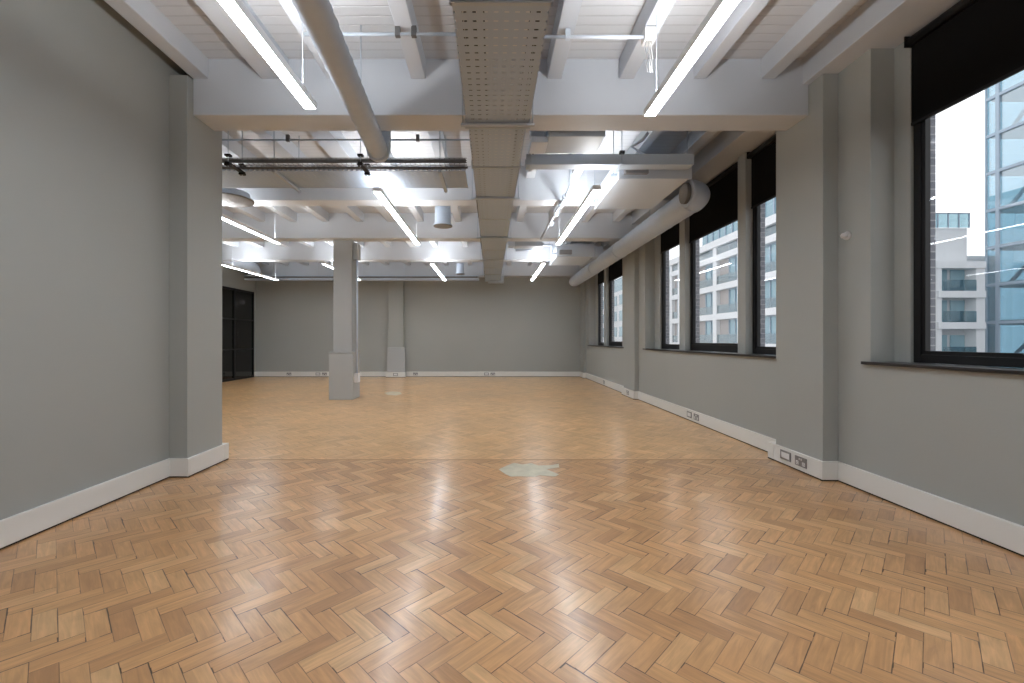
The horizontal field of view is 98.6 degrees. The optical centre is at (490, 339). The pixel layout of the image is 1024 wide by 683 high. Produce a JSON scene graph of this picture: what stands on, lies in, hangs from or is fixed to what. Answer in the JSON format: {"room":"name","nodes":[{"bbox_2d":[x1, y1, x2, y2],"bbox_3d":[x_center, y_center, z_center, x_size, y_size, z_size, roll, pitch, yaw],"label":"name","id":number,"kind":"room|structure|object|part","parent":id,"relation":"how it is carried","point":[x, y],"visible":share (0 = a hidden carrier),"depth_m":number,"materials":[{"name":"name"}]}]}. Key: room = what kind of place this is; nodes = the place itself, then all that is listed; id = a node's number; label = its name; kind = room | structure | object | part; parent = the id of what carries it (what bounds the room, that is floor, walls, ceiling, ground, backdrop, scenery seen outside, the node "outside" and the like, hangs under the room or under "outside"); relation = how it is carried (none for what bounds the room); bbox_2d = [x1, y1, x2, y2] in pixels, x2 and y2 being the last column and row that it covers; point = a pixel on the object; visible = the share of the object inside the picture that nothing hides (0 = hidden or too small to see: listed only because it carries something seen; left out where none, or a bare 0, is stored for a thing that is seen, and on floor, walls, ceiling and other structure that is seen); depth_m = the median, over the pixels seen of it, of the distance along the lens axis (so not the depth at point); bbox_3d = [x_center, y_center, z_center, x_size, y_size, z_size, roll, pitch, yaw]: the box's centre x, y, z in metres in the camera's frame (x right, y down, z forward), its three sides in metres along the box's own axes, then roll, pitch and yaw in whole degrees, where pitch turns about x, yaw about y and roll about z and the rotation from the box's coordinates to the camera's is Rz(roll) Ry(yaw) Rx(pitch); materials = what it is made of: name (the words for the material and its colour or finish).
{"room":"empty office space","nodes":[
{"label":"empty office space","id":0,"kind":"room"},
{"bbox_2d":[0,0,221,519],"bbox_3d":[-2.823,-0.635,-0.519,0.436,3.722,9.571,0,0,0],"label":"wall","id":1,"kind":"structure","parent":0,"point":[111,181],"depth_m":3.11,"materials":[{"name":"grey paint"}]},
{"bbox_2d":[0,443,228,549],"bbox_3d":[-2.789,1.099,-0.484,0.413,0.165,9.641,0,0,0],"label":"baseboard","id":2,"kind":"structure","parent":1,"relation":"attached to","point":[21,526],"depth_m":3.07,"materials":[{"name":"white wood"}]},
{"bbox_2d":[222,266,255,371],"bbox_3d":[-7.557,-0.635,9.028,0.227,3.722,9.789,0,0,0],"label":"wall","id":3,"kind":"structure","parent":0,"point":[233,278],"depth_m":13.07,"materials":[{"name":"grey paint"}]},
{"bbox_2d":[222,286,253,381],"bbox_3d":[-7.410,-0.150,11.708,0.102,2.660,4.072,0,0,0],"label":"door","id":4,"kind":"structure","parent":3,"relation":"in","point":[237,304],"depth_m":12.89,"materials":[{"name":"black glass"}]},
{"bbox_3d":[-7.430,-0.150,12.207,0.007,2.551,0.967,0,0,0],"label":"pane","id":5,"kind":"part","parent":4,"relation":"part of","materials":[{"name":"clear glass"}]},
{"bbox_3d":[-7.430,-0.150,13.229,0.007,2.551,0.983,0,0,0],"label":"pane","id":6,"kind":"part","parent":4,"relation":"part of","materials":[{"name":"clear glass"}]},
{"bbox_2d":[256,277,579,371],"bbox_3d":[-2.224,-0.635,13.907,10.802,3.722,0.421,0,0,0],"label":"wall","id":7,"kind":"structure","parent":0,"point":[519,324],"depth_m":13.92,"materials":[{"name":"grey paint"}]},
{"bbox_2d":[256,372,579,376],"bbox_3d":[-2.321,1.099,13.798,10.243,0.165,0.250,0,0,0],"label":"baseboard","id":8,"kind":"structure","parent":7,"relation":"attached to","point":[258,374],"depth_m":13.90,"materials":[{"name":"white"}]},
{"bbox_2d":[0,377,1023,682],"bbox_3d":[-2.341,1.234,4.290,10.781,0.110,19.500,0,0,0],"label":"floor","id":9,"kind":"structure","parent":0,"point":[376,536],"depth_m":2.34,"materials":[{"name":"brown wood"}]},
{"bbox_2d":[328,240,360,399],"bbox_3d":[-2.906,-0.391,8.830,0.546,3.142,0.490,0,0,0],"label":"structural column","id":10,"kind":"structure","parent":9,"relation":"on","point":[344,361],"depth_m":8.66,"materials":[{"name":"grey paint"}]},
{"bbox_2d":[385,391,401,394],"bbox_3d":[-2.145,1.179,9.620,0.356,0.002,0.754,0,0,-18],"label":"floor outlet","id":11,"kind":"object","parent":9,"relation":"on","point":[391,392],"visible":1,"depth_m":9.59,"materials":[{"name":"beige"}]},
{"bbox_2d":[499,463,558,476],"bbox_3d":[0.356,1.179,3.988,0.573,0.002,0.428,0,0,0],"label":"floor marking","id":12,"kind":"object","parent":9,"relation":"on","point":[514,469],"visible":1,"depth_m":3.96,"materials":[{"name":"beige"}]},
{"bbox_2d":[104,0,959,276],"bbox_3d":[-2.224,-2.342,4.290,10.802,0.762,19.500,0,0,0],"label":"ceiling","id":13,"kind":"structure","parent":0,"point":[750,83],"depth_m":3.85,"materials":[{"name":"white paint"}]},
{"bbox_2d":[222,172,254,206],"bbox_3d":[-3.377,-2.118,5.655,0.600,0.666,0.600,0,0,0],"label":"pendant light","id":14,"kind":"object","parent":13,"relation":"in","point":[232,197],"visible":0.61,"depth_m":5.61,"materials":[{"name":"grey metal"}]},
{"bbox_2d":[223,262,260,276],"bbox_3d":[-6.917,-2.153,12.124,0.360,0.595,1.862,0,0,0],"label":"duct","id":15,"kind":"object","parent":13,"relation":"hanging from","point":[253,266],"visible":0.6,"depth_m":12.36,"materials":[{"name":"grey metal"}]},
{"bbox_2d":[222,241,278,279],"bbox_3d":[-5.900,-2.042,10.842,0.087,0.817,2.652,0,0,0],"label":"linear pendant light","id":16,"kind":"object","parent":13,"relation":"hanging from","point":[223,264],"visible":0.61,"depth_m":10.47,"materials":[{"name":"white"}]},
{"bbox_2d":[222,214,280,243],"bbox_3d":[-3.631,-2.042,6.189,0.087,0.817,2.675,0,0,0],"label":"linear pendant light","id":17,"kind":"object","parent":13,"relation":"hanging from","point":[226,218],"visible":0.51,"depth_m":6.56,"materials":[{"name":"white plastic"}]},
{"bbox_2d":[216,0,316,109],"bbox_3d":[-1.280,-2.042,1.739,0.087,0.817,2.777,0,0,0],"label":"linear pendant light","id":18,"kind":"object","parent":13,"relation":"hanging from","point":[237,11],"visible":1,"depth_m":2.50,"materials":[{"name":"white plastic"}]},
{"bbox_2d":[291,0,390,162],"bbox_3d":[-0.922,-2.059,1.943,0.206,0.784,4.832,0,0,-4],"label":"duct","id":19,"kind":"object","parent":13,"relation":"hanging from","point":[320,22],"visible":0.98,"depth_m":2.80,"materials":[{"name":"grey metal"}]},
{"bbox_3d":[-1.015,-2.162,3.432,0.007,0.578,0.008,0,0,0],"label":"hanger rod","id":20,"kind":"part","parent":19,"relation":"part of","materials":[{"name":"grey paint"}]},
{"bbox_2d":[321,262,360,279],"bbox_3d":[-3.631,-2.042,10.842,0.087,0.817,2.652,0,0,0],"label":"linear pendant light","id":21,"kind":"object","parent":13,"relation":"hanging from","point":[322,263],"visible":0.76,"depth_m":9.75,"materials":[{"name":"white"}]},
{"bbox_2d":[222,131,467,192],"bbox_3d":[-3.812,-2.106,5.000,7.080,0.690,0.640,0,0,0],"label":"cable tray","id":22,"kind":"object","parent":13,"relation":"hanging from","point":[281,181],"visible":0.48,"depth_m":4.99,"materials":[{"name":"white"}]},
{"bbox_3d":[-2.315,-2.106,4.696,0.009,0.690,0.010,0,0,0],"label":"hanger rod","id":23,"kind":"part","parent":22,"relation":"part of","materials":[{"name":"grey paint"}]},
{"bbox_2d":[222,131,467,175],"bbox_3d":[-3.799,-2.097,4.563,7.107,0.708,0.296,0,0,0],"label":"cable tray","id":24,"kind":"object","parent":13,"relation":"hanging from","point":[362,163],"visible":0.59,"depth_m":4.46,"materials":[{"name":"grey metal"}]},
{"bbox_3d":[-3.803,-1.814,4.463,7.098,0.029,0.010,0,0,0],"label":"rail","id":25,"kind":"part","parent":24,"relation":"part of","materials":[{"name":"grey metal"}]},
{"bbox_2d":[222,134,469,141],"bbox_3d":[-3.790,-2.247,4.914,7.125,0.073,0.031,0,0,0],"label":"conduit","id":26,"kind":"object","parent":13,"relation":"attached to","point":[287,139],"visible":0.44,"depth_m":4.90,"materials":[{"name":"grey metal"}]},
{"bbox_2d":[244,262,478,280],"bbox_3d":[-3.894,-2.119,13.338,7.062,0.663,0.234,0,0,0],"label":"cable trunking","id":27,"kind":"object","parent":13,"relation":"hanging from","point":[317,277],"visible":0.89,"depth_m":13.26,"materials":[{"name":"grey metal"}]},
{"bbox_3d":[-3.894,-1.917,13.338,7.062,0.032,0.218,0,0,0],"label":"rail","id":28,"kind":"part","parent":27,"relation":"part of","materials":[{"name":"grey metal"}]},
{"bbox_2d":[304,25,455,37],"bbox_3d":[-0.799,-2.247,3.214,1.126,0.073,0.031,0,0,0],"label":"conduit","id":29,"kind":"object","parent":13,"relation":"attached to","point":[397,33],"visible":0.82,"depth_m":3.20,"materials":[{"name":"white metal"}]},
{"bbox_2d":[373,187,420,244],"bbox_3d":[-1.262,-2.042,6.228,0.087,0.817,2.753,0,0,0],"label":"linear pendant light","id":30,"kind":"object","parent":13,"relation":"hanging from","point":[378,191],"visible":0.84,"depth_m":5.71,"materials":[{"name":"white"}]},
{"bbox_2d":[430,262,446,280],"bbox_3d":[-1.280,-2.042,10.881,0.087,0.817,2.730,0,0,0],"label":"linear pendant light","id":31,"kind":"object","parent":13,"relation":"hanging from","point":[432,264],"visible":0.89,"depth_m":10.76,"materials":[{"name":"white plastic"}]},
{"bbox_2d":[433,206,451,228],"bbox_3d":[-0.762,-2.118,6.965,0.300,0.666,0.300,0,0,0],"label":"pendant light","id":32,"kind":"object","parent":13,"relation":"in","point":[442,213],"visible":0.91,"depth_m":6.86,"materials":[{"name":"grey metal"}]},
{"bbox_2d":[456,262,464,274],"bbox_3d":[-0.817,-2.091,11.700,0.240,0.720,0.240,0,0,0],"label":"pendant light","id":33,"kind":"object","parent":13,"relation":"in","point":[460,266],"visible":0.92,"depth_m":11.61,"materials":[{"name":"grey metal"}]},
{"bbox_2d":[449,0,553,283],"bbox_3d":[0.068,-2.083,5.987,0.626,0.735,15.093,0,0,0],"label":"cable tray","id":34,"kind":"object","parent":13,"relation":"hanging from","point":[475,76],"visible":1,"depth_m":3.18,"materials":[{"name":"grey metal"}]},
{"bbox_3d":[-0.232,-2.097,3.588,0.009,0.708,0.010,0,0,0],"label":"hanger rod","id":35,"kind":"part","parent":34,"relation":"part of","materials":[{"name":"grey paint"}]},
{"bbox_2d":[508,241,542,248],"bbox_3d":[0.742,-2.197,9.282,0.757,0.508,0.312,0,0,0],"label":"box","id":36,"kind":"object","parent":13,"relation":"hanging from","point":[511,244],"visible":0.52,"depth_m":9.13,"materials":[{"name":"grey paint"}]},
{"bbox_3d":[0.431,-2.024,9.262,0.135,0.163,0.195,0,0,0],"label":"plate","id":37,"kind":"part","parent":36,"relation":"part of","materials":[{"name":"white metal"}]},
{"bbox_2d":[530,261,545,280],"bbox_3d":[1.135,-2.042,10.842,0.087,0.817,2.808,0,0,0],"label":"linear pendant light","id":38,"kind":"object","parent":13,"relation":"hanging from","point":[542,263],"visible":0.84,"depth_m":10.43,"materials":[{"name":"white plastic"}]},
{"bbox_2d":[540,153,571,239],"bbox_3d":[0.996,-2.168,7.049,0.098,0.566,2.751,0,0,-1],"label":"pipe","id":39,"kind":"object","parent":13,"relation":"attached to","point":[565,196],"visible":0.93,"depth_m":6.24,"materials":[{"name":"grey paint"}]},
{"bbox_2d":[529,131,604,153],"bbox_3d":[0.764,-2.197,4.439,0.730,0.508,0.405,0,0,0],"label":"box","id":40,"kind":"object","parent":13,"relation":"hanging from","point":[542,142],"visible":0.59,"depth_m":4.38,"materials":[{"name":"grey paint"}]},
{"bbox_3d":[0.481,-2.124,4.465,0.163,0.073,0.273,0,0,0],"label":"plate","id":41,"kind":"part","parent":40,"relation":"part of","materials":[{"name":"white metal"}]},
{"bbox_3d":[0.481,-1.970,4.465,0.163,0.054,0.273,0,0,0],"label":"plate","id":42,"kind":"part","parent":40,"relation":"part of","materials":[{"name":"white metal"}]},
{"bbox_2d":[548,241,593,265],"bbox_3d":[1.865,-2.138,10.271,0.935,0.626,1.306,0,0,0],"label":"coil","id":43,"kind":"object","parent":13,"relation":"hanging from","point":[563,254],"visible":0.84,"depth_m":9.70,"materials":[{"name":"white metal"}]},
{"bbox_2d":[515,244,552,253],"bbox_3d":[0.967,-2.018,9.828,0.846,0.223,0.060,0,0,0],"label":"pipe","id":44,"kind":"object","parent":43,"relation":"attached to","point":[551,245],"visible":0.62,"depth_m":9.80,"materials":[{"name":"white metal"}]},
{"bbox_3d":[1.865,-1.961,10.308,0.790,0.254,1.193,0,0,0],"label":"casing","id":45,"kind":"part","parent":43,"relation":"part of","materials":[{"name":"white metal"}]},
{"bbox_2d":[555,185,600,244],"bbox_3d":[1.157,-2.042,6.201,0.087,0.817,2.808,0,0,0],"label":"linear pendant light","id":46,"kind":"object","parent":13,"relation":"hanging from","point":[595,189],"visible":0.84,"depth_m":5.67,"materials":[{"name":"white"}]},
{"bbox_2d":[544,28,643,40],"bbox_3d":[0.744,-2.237,3.229,0.762,0.073,0.031,0,0,0],"label":"conduit","id":47,"kind":"object","parent":13,"relation":"attached to","point":[567,36],"visible":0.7,"depth_m":3.22,"materials":[{"name":"white metal"}]},
{"bbox_2d":[641,26,655,71],"bbox_3d":[1.156,-2.114,3.229,0.085,0.310,0.094,0,0,0],"label":"junction box","id":48,"kind":"object","parent":47,"relation":"hanging from","point":[649,32],"visible":0.91,"depth_m":3.20,"materials":[{"name":"white plastic"}]},
{"bbox_2d":[525,150,693,171],"bbox_3d":[1.289,-2.160,4.809,1.815,0.581,0.211,0,0,0],"label":"cable tray","id":49,"kind":"object","parent":13,"relation":"hanging from","point":[621,161],"visible":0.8,"depth_m":4.76,"materials":[{"name":"grey paint"}]},
{"bbox_2d":[630,132,648,153],"bbox_3d":[1.632,-2.102,4.836,0.212,0.355,0.036,0,0,0],"label":"pipe","id":50,"kind":"object","parent":49,"relation":"on","point":[647,133],"visible":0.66,"depth_m":4.82,"materials":[{"name":"grey metal"}]},
{"bbox_2d":[569,179,709,286],"bbox_3d":[2.478,-2.013,9.213,0.390,0.876,8.232,0,0,0],"label":"duct","id":51,"kind":"object","parent":13,"relation":"hanging from","point":[693,196],"visible":1,"depth_m":6.53,"materials":[{"name":"grey metal"}]},
{"bbox_2d":[592,131,691,209],"bbox_3d":[1.865,-2.138,5.579,0.935,0.626,1.283,0,0,0],"label":"air conditioning unit","id":52,"kind":"object","parent":13,"relation":"hanging from","point":[623,189],"visible":0.73,"depth_m":5.37,"materials":[{"name":"white metal"}]},
{"bbox_3d":[1.465,-1.838,5.604,0.015,0.018,1.193,0,0,0],"label":"trim","id":53,"kind":"part","parent":52,"relation":"part of","materials":[{"name":"white metal"}]},
{"bbox_3d":[1.865,-1.961,5.604,0.790,0.254,1.193,0,0,0],"label":"casing","id":54,"kind":"part","parent":52,"relation":"part of","materials":[{"name":"white metal"}]},
{"bbox_2d":[643,0,740,116],"bbox_3d":[1.162,-2.042,1.829,0.087,0.817,2.800,0,0,0],"label":"linear pendant light","id":55,"kind":"object","parent":13,"relation":"hanging from","point":[721,10],"visible":1,"depth_m":2.53,"materials":[{"name":"white"}]},
{"bbox_2d":[580,42,1023,525],"bbox_3d":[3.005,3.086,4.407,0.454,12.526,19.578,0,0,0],"label":"wall","id":56,"kind":"structure","parent":0,"point":[848,164],"depth_m":3.60,"materials":[{"name":"grey paint"}]},
{"bbox_2d":[598,284,603,345],"bbox_3d":[3.134,-1.026,12.258,0.059,2.387,0.953,0,0,0],"label":"window","id":57,"kind":"structure","parent":56,"relation":"in","point":[599,286],"depth_m":12.65,"materials":[{"name":"black metal"}]},
{"bbox_2d":[598,270,603,284],"bbox_3d":[3.069,-1.892,12.258,0.066,0.664,0.956,0,0,0],"label":"roller blind","id":58,"kind":"object","parent":56,"relation":"attached to","point":[601,273],"visible":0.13,"depth_m":12.31,"materials":[{"name":"black fabric"}]},
{"bbox_2d":[588,345,623,347],"bbox_3d":[2.989,0.181,11.225,0.232,0.024,3.728,0,0,0],"label":"trim","id":59,"kind":"structure","parent":56,"relation":"attached to","point":[588,345],"depth_m":10.85,"materials":[{"name":"black"}]},
{"bbox_2d":[608,259,621,282],"bbox_3d":[3.069,-1.860,10.846,0.066,0.728,1.440,0,0,0],"label":"roller blind","id":60,"kind":"object","parent":56,"relation":"attached to","point":[615,270],"visible":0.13,"depth_m":10.93,"materials":[{"name":"black fabric"}]},
{"bbox_2d":[609,281,621,346],"bbox_3d":[3.118,-1.026,10.846,0.091,2.387,1.437,0,0,0],"label":"window","id":61,"kind":"structure","parent":56,"relation":"in","point":[611,343],"depth_m":11.48,"materials":[{"name":"black metal"}]},
{"bbox_2d":[660,223,678,253],"bbox_3d":[3.069,-1.892,7.539,0.066,0.664,0.956,0,0,0],"label":"roller blind","id":62,"kind":"object","parent":56,"relation":"attached to","point":[670,237],"visible":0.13,"depth_m":7.58,"materials":[{"name":"black fabric"}]},
{"bbox_2d":[661,252,678,349],"bbox_3d":[3.134,-1.026,7.539,0.059,2.387,0.953,0,0,0],"label":"window","id":63,"kind":"structure","parent":56,"relation":"in","point":[664,345],"depth_m":7.94,"materials":[{"name":"black metal"}]},
{"bbox_2d":[687,411,691,417],"bbox_3d":[2.877,1.089,6.388,0.008,0.086,0.146,0,0,0],"label":"outlet","id":64,"kind":"object","parent":56,"relation":"attached to","point":[689,414],"visible":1,"depth_m":6.37,"materials":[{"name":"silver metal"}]},
{"bbox_2d":[694,413,698,420],"bbox_3d":[2.876,1.089,6.170,0.010,0.086,0.146,0,0,0],"label":"outlet","id":65,"kind":"object","parent":56,"relation":"attached to","point":[696,416],"visible":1,"depth_m":6.16,"materials":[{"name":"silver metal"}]},
{"bbox_2d":[643,348,775,357],"bbox_3d":[2.989,0.181,6.318,0.232,0.024,4.055,0,0,0],"label":"trim","id":66,"kind":"structure","parent":56,"relation":"attached to","point":[671,350],"depth_m":5.69,"materials":[{"name":"black"}]},
{"bbox_2d":[689,161,737,242],"bbox_3d":[3.069,-1.860,6.123,0.066,0.728,1.463,0,0,0],"label":"roller blind","id":67,"kind":"object","parent":56,"relation":"attached to","point":[721,210],"visible":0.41,"depth_m":5.96,"materials":[{"name":"black fabric"}]},
{"bbox_2d":[690,241,737,352],"bbox_3d":[3.118,-1.026,6.123,0.091,2.387,1.460,0,0,0],"label":"window","id":68,"kind":"structure","parent":56,"relation":"in","point":[716,347],"depth_m":6.77,"materials":[{"name":"black metal"}]},
{"bbox_2d":[747,134,775,208],"bbox_3d":[3.069,-1.887,4.758,0.066,0.674,0.933,0,0,0],"label":"roller blind","id":69,"kind":"object","parent":56,"relation":"attached to","point":[763,157],"visible":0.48,"depth_m":4.98,"materials":[{"name":"black fabric"}]},
{"bbox_2d":[753,205,775,354],"bbox_3d":[3.134,-1.026,4.758,0.059,2.387,0.930,0,0,0],"label":"window","id":70,"kind":"structure","parent":56,"relation":"in","point":[757,348],"depth_m":5.14,"materials":[{"name":"black metal"}]},
{"bbox_2d":[780,449,790,461],"bbox_3d":[2.750,1.085,4.111,0.008,0.086,0.146,0,0,0],"label":"outlet","id":71,"kind":"object","parent":56,"relation":"attached to","point":[785,455],"visible":1,"depth_m":4.10,"materials":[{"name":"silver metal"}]},
{"bbox_2d":[795,455,806,468],"bbox_3d":[2.749,1.087,3.908,0.010,0.086,0.146,0,0,0],"label":"outlet","id":72,"kind":"object","parent":56,"relation":"attached to","point":[802,462],"visible":1,"depth_m":3.90,"materials":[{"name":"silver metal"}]},
{"bbox_2d":[580,372,1023,556],"bbox_3d":[2.830,1.099,4.309,0.150,0.165,19.227,0,0,0],"label":"baseboard","id":73,"kind":"structure","parent":56,"relation":"attached to","point":[1005,534],"depth_m":3.28,"materials":[{"name":"white"}]},
{"bbox_2d":[840,231,850,239],"bbox_3d":[2.877,-0.844,3.580,0.055,0.068,0.068,0,0,0],"label":"wall sensor","id":74,"kind":"object","parent":56,"relation":"attached to","point":[846,235],"visible":1,"depth_m":3.56,"materials":[{"name":"white plastic"}]},
{"bbox_2d":[861,361,1023,374],"bbox_3d":[2.989,0.181,1.516,0.232,0.024,3.810,0,0,0],"label":"trim","id":75,"kind":"structure","parent":56,"relation":"attached to","point":[1002,370],"depth_m":2.76,"materials":[{"name":"black"}]},
{"bbox_2d":[904,0,1023,125],"bbox_3d":[3.069,-1.896,2.730,0.066,0.655,1.011,0,0,0],"label":"roller blind","id":76,"kind":"object","parent":56,"relation":"attached to","point":[973,46],"visible":1,"depth_m":2.87,"materials":[{"name":"black fabric"}]},
{"bbox_2d":[914,118,1023,367],"bbox_3d":[3.134,-1.026,2.730,0.059,2.387,1.008,0,0,0],"label":"window","id":77,"kind":"structure","parent":56,"relation":"in","point":[922,353],"depth_m":3.16,"materials":[{"name":"black metal"}]},
{"label":"outside","id":78,"kind":"structure","parent":0,"visible":0},
{"bbox_3d":[56.187,9.939,85.800,105.475,0.272,234.000,0,0,0],"label":"street","id":79,"kind":"object","parent":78,"visible":0},
{"bbox_2d":[603,267,669,346],"bbox_3d":[26.959,-0.409,78.780,11.437,20.423,45.240,0,0,0],"label":"building","id":80,"kind":"structure","parent":79,"relation":"on","point":[617,283],"depth_m":74.21,"materials":[{"name":"white stone"}]},
{"bbox_2d":[669,197,775,354],"bbox_3d":[25.938,-2.914,43.914,8.033,25.434,21.528,0,0,0],"label":"building","id":81,"kind":"structure","parent":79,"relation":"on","point":[719,249],"depth_m":42.24,"materials":[{"name":"white concrete"}]},
{"bbox_3d":[22.729,-6.535,53.564,0.436,2.324,0.590,0,0,0],"label":"wall panel","id":82,"kind":"part","parent":81,"relation":"part of","materials":[{"name":"grey"}]},
{"bbox_3d":[22.729,-3.654,53.564,0.436,2.278,0.590,0,0,0],"label":"wall panel","id":83,"kind":"part","parent":81,"relation":"part of","materials":[{"name":"grey"}]},
{"bbox_3d":[22.729,-0.794,53.564,0.436,2.278,0.590,0,0,0],"label":"wall panel","id":84,"kind":"part","parent":81,"relation":"part of","materials":[{"name":"grey"}]},
{"bbox_3d":[22.729,-6.535,46.895,0.436,2.324,1.292,0,0,0],"label":"wall panel","id":85,"kind":"part","parent":81,"relation":"part of","materials":[{"name":"grey"}]},
{"bbox_3d":[22.729,-3.654,46.895,0.436,2.278,1.292,0,0,0],"label":"wall panel","id":86,"kind":"part","parent":81,"relation":"part of","materials":[{"name":"grey"}]},
{"bbox_3d":[22.729,-0.794,46.895,0.436,2.278,1.292,0,0,0],"label":"wall panel","id":87,"kind":"part","parent":81,"relation":"part of","materials":[{"name":"grey"}]},
{"bbox_3d":[22.729,-8.714,42.481,0.436,0.871,1.540,0,0,0],"label":"wall panel","id":88,"kind":"part","parent":81,"relation":"part of","materials":[{"name":"grey"}]},
{"bbox_3d":[22.729,-6.535,42.481,0.436,2.324,1.540,0,0,0],"label":"wall panel","id":89,"kind":"part","parent":81,"relation":"part of","materials":[{"name":"grey"}]},
{"bbox_3d":[22.729,-3.654,42.481,0.436,2.278,1.540,0,0,0],"label":"wall panel","id":90,"kind":"part","parent":81,"relation":"part of","materials":[{"name":"grey"}]},
{"bbox_3d":[22.729,-0.794,42.481,0.436,2.278,1.540,0,0,0],"label":"wall panel","id":91,"kind":"part","parent":81,"relation":"part of","materials":[{"name":"grey"}]},
{"bbox_2d":[936,213,985,365],"bbox_3d":[38.279,-0.399,41.262,4.033,20.405,11.076,0,0,0],"label":"apartment block","id":92,"kind":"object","parent":79,"relation":"on","point":[960,282],"visible":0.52,"depth_m":36.62,"materials":[{"name":"white concrete"}]},
{"bbox_3d":[38.274,-9.976,36.839,3.620,1.253,0.078,0,0,0],"label":"handrail","id":93,"kind":"part","parent":92,"relation":"part of","materials":[{"name":"blue glass"}]},
{"bbox_3d":[38.279,1.725,36.270,4.033,16.157,1.092,0,0,0],"label":"balcony frame","id":94,"kind":"part","parent":92,"relation":"part of","materials":[{"name":"white stone"}]},
{"bbox_2d":[967,256,994,366],"bbox_3d":[45.158,0.908,44.421,6.808,17.791,4.758,0,0,0],"label":"block","id":95,"kind":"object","parent":79,"relation":"on","point":[991,259],"visible":0.02,"depth_m":42.12,"materials":[{"name":"white stone"}]},
{"bbox_2d":[985,81,1023,352],"bbox_3d":[49.129,-15.386,23.306,14.659,50.377,27.893,0,0,0],"label":"glass tower","id":96,"kind":"structure","parent":79,"relation":"on","point":[1015,93],"depth_m":36.32,"materials":[{"name":"blue glass"}]}
]}

